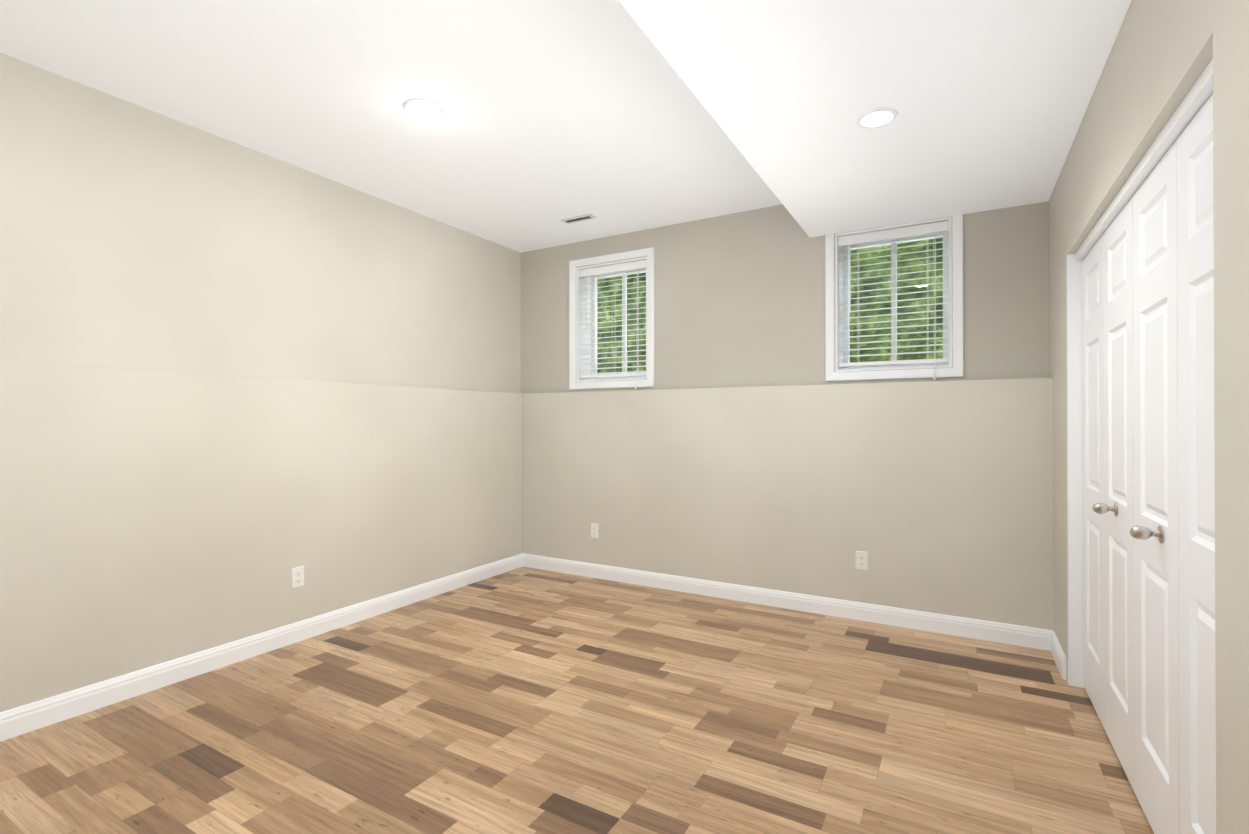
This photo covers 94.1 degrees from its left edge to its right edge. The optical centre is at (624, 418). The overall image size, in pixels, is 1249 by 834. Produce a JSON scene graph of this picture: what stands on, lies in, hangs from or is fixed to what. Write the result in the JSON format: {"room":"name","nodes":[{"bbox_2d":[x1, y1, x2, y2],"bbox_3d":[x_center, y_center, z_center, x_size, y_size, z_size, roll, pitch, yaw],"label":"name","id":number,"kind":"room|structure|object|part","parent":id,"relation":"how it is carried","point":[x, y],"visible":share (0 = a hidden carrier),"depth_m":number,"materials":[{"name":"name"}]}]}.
{"room":"empty basement bedroom","nodes":[
{"label":"empty basement bedroom","id":0,"kind":"room"},
{"bbox_2d":[0,53,520,392],"bbox_3d":[-2.159,-0.848,3.310,0.310,1.260,5.056,0,0,30],"label":"wall","id":1,"kind":"structure","parent":0,"point":[134,236],"depth_m":3.03,"materials":[{"name":"beige paint"}]},
{"bbox_2d":[0,361,522,711],"bbox_3d":[-2.099,0.517,3.269,0.450,1.470,5.056,0,0,30],"label":"wall","id":2,"kind":"structure","parent":0,"point":[148,518],"depth_m":2.90,"materials":[{"name":"beige paint"}]},
{"bbox_2d":[0,553,523,741],"bbox_3d":[-1.971,1.197,3.020,0.016,0.108,4.456,0,0,30],"label":"baseboard","id":3,"kind":"structure","parent":2,"relation":"attached to","point":[26,718],"depth_m":2.89,"materials":[{"name":"white paint"}]},
{"bbox_2d":[292,566,303,588],"bbox_3d":[-1.835,0.894,3.267,0.008,0.115,0.070,0,0,30],"label":"outlet","id":4,"kind":"object","parent":2,"relation":"attached to","point":[297,577],"visible":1,"depth_m":3.26,"materials":[{"name":"white plastic"}]},
{"bbox_2d":[0,0,781,252],"bbox_3d":[-0.116,-1.558,2.142,5.020,0.150,5.056,0,0,30],"label":"ceiling","id":5,"kind":"structure","parent":0,"point":[555,112],"depth_m":2.67,"materials":[{"name":"white paint"}]},
{"bbox_2d":[403,99,442,123],"bbox_3d":[-0.962,-1.453,2.778,0.180,0.054,0.180,0,0,30],"label":"ceiling light","id":6,"kind":"object","parent":5,"relation":"attached to","point":[423,111],"visible":0.98,"depth_m":2.73,"materials":[{"name":"white paint"}]},
{"bbox_2d":[561,214,595,223],"bbox_3d":[-0.342,-1.470,4.294,0.260,0.007,0.090,0,0,30],"label":"ceiling vent","id":7,"kind":"object","parent":5,"relation":"in","point":[578,218],"visible":0.98,"depth_m":4.29,"materials":[{"name":"silver metal"}]},
{"bbox_2d":[0,567,1153,833],"bbox_3d":[-0.138,1.307,2.142,5.270,0.120,5.356,0,0,30],"label":"floor","id":8,"kind":"structure","parent":0,"point":[526,701],"depth_m":2.29,"materials":[{"name":"laminate"}]},
{"bbox_2d":[521,201,1048,393],"bbox_3d":[1.198,-0.844,4.121,4.710,1.260,0.310,0,0,30],"label":"wall","id":9,"kind":"structure","parent":0,"point":[739,299],"depth_m":4.09,"materials":[{"name":"beige paint"}]},
{"bbox_2d":[569,247,653,389],"bbox_3d":[-0.059,-0.771,4.787,0.792,1.096,0.285,0,0,30],"label":"window","id":10,"kind":"structure","parent":9,"relation":"in","point":[623,270],"depth_m":4.76,"materials":[{"name":"white paint"}]},
{"bbox_3d":[-0.099,-0.714,4.713,0.504,0.980,0.117,0,0,30],"label":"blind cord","id":11,"kind":"part","parent":10,"relation":"part of","materials":[{"name":"white plastic"}]},
{"bbox_3d":[0.000,-0.780,4.891,0.644,0.930,0.045,0,0,30],"label":"sash frame","id":12,"kind":"part","parent":10,"relation":"part of","materials":[{"name":"white plastic"}]},
{"bbox_3d":[0.001,-0.780,4.891,0.568,0.854,0.004,0,0,30],"label":"glass","id":13,"kind":"part","parent":10,"relation":"part of","materials":[{"name":"clear glass"}]},
{"bbox_2d":[576,257,646,381],"bbox_3d":[-0.050,-0.780,4.802,0.671,0.957,0.249,0,0,30],"label":"liner","id":14,"kind":"object","parent":9,"relation":"attached to","point":[579,326],"visible":0.4,"depth_m":4.88,"materials":[{"name":"white paint"}]},
{"bbox_2d":[835,216,951,371],"bbox_3d":[1.742,-0.761,3.775,0.669,0.909,0.249,0,0,30],"label":"liner","id":15,"kind":"object","parent":9,"relation":"attached to","point":[838,303],"visible":0.56,"depth_m":3.79,"materials":[{"name":"white paint"}]},
{"bbox_2d":[825,214,963,380],"bbox_3d":[1.733,-0.721,3.759,0.790,0.987,0.285,0,0,30],"label":"window","id":16,"kind":"structure","parent":9,"relation":"in","point":[893,238],"depth_m":3.72,"materials":[{"name":"white paint"}]},
{"bbox_3d":[1.694,-0.694,3.686,0.502,0.932,0.117,0,0,30],"label":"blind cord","id":17,"kind":"part","parent":16,"relation":"part of","materials":[{"name":"white plastic"}]},
{"bbox_3d":[1.793,-0.760,3.863,0.642,0.882,0.045,0,0,30],"label":"sash frame","id":18,"kind":"part","parent":16,"relation":"part of","materials":[{"name":"white plastic"}]},
{"bbox_3d":[1.793,-0.760,3.864,0.566,0.806,0.004,0,0,30],"label":"glass","id":19,"kind":"part","parent":16,"relation":"part of","materials":[{"name":"clear glass"}]},
{"bbox_2d":[523,378,1053,629],"bbox_3d":[1.224,0.520,4.019,4.570,1.470,0.450,0,0,30],"label":"wall","id":20,"kind":"structure","parent":0,"point":[934,496],"depth_m":3.75,"materials":[{"name":"beige paint"}]},
{"bbox_2d":[591,523,598,537],"bbox_3d":[-0.237,0.889,4.590,0.070,0.115,0.008,0,0,30],"label":"outlet","id":21,"kind":"object","parent":20,"relation":"attached to","point":[594,530],"visible":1,"depth_m":4.59,"materials":[{"name":"white plastic"}]},
{"bbox_2d":[524,554,1047,649],"bbox_3d":[0.731,1.201,4.031,3.640,0.108,0.016,0,0,30],"label":"baseboard","id":22,"kind":"structure","parent":20,"relation":"attached to","point":[1031,637],"depth_m":3.74,"materials":[{"name":"white paint"}]},
{"bbox_2d":[856,551,867,570],"bbox_3d":[1.474,0.885,3.611,0.070,0.115,0.008,0,0,30],"label":"outlet","id":23,"kind":"object","parent":20,"relation":"attached to","point":[861,560],"visible":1,"depth_m":3.61,"materials":[{"name":"white plastic"}]},
{"bbox_2d":[618,0,1131,237],"bbox_3d":[0.673,-1.355,1.597,1.310,0.260,4.596,0,0,30],"label":"ceiling","id":24,"kind":"structure","parent":0,"point":[988,101],"depth_m":2.17,"materials":[{"name":"white paint"}]},
{"bbox_2d":[856,108,897,127],"bbox_3d":[1.026,-1.219,2.364,0.156,0.006,0.156,0,0,30],"label":"recessed light","id":25,"kind":"object","parent":24,"relation":"in","point":[877,117],"visible":1,"depth_m":2.36,"materials":[{"name":"white paint"}]},
{"bbox_2d":[1049,0,1248,833],"bbox_3d":[1.254,-0.122,1.172,0.115,2.730,4.746,0,0,30],"label":"wall","id":26,"kind":"structure","parent":0,"point":[1163,53],"depth_m":1.16,"materials":[{"name":"beige paint"}]},
{"bbox_2d":[1048,630,1065,679],"bbox_3d":[2.201,1.197,2.951,0.016,0.108,0.395,0,0,30],"label":"baseboard","id":27,"kind":"structure","parent":26,"relation":"attached to","point":[1054,646],"depth_m":2.94,"materials":[{"name":"white paint"}]},
{"bbox_2d":[1067,254,1083,687],"bbox_3d":[2.132,0.240,2.705,0.113,2.019,0.018,0,0,30],"label":"door frame","id":28,"kind":"structure","parent":26,"relation":"attached to","point":[1075,471],"depth_m":2.71,"materials":[{"name":"white paint"}]},
{"bbox_2d":[1075,58,1212,260],"bbox_3d":[1.685,-0.755,1.920,0.062,0.035,1.793,0,0,30],"label":"track","id":29,"kind":"object","parent":26,"relation":"attached to","point":[1196,98],"visible":0.46,"depth_m":1.63,"materials":[{"name":"white paint"}]},
{"bbox_2d":[1082,94,1215,833],"bbox_3d":[1.695,0.250,1.911,0.034,1.968,1.788,0,0,30],"label":"closet door","id":30,"kind":"structure","parent":29,"relation":"hanging from","point":[1148,446],"depth_m":1.70,"materials":[{"name":"white paint"}]},
{"bbox_2d":[1092,502,1163,542],"bbox_3d":[1.633,0.331,1.906,0.070,0.050,0.590,0,0,30],"label":"door knob","id":31,"kind":"object","parent":30,"relation":"attached to","point":[1141,532],"depth_m":1.67,"materials":[{"name":"silver metal"}]},
{"label":"outside","id":32,"kind":"structure","parent":0,"visible":0},
{"bbox_2d":[597,237,942,374],"bbox_3d":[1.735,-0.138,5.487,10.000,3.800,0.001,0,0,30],"label":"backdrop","id":33,"kind":"structure","parent":32,"point":[604,309],"depth_m":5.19,"materials":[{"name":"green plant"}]}
]}

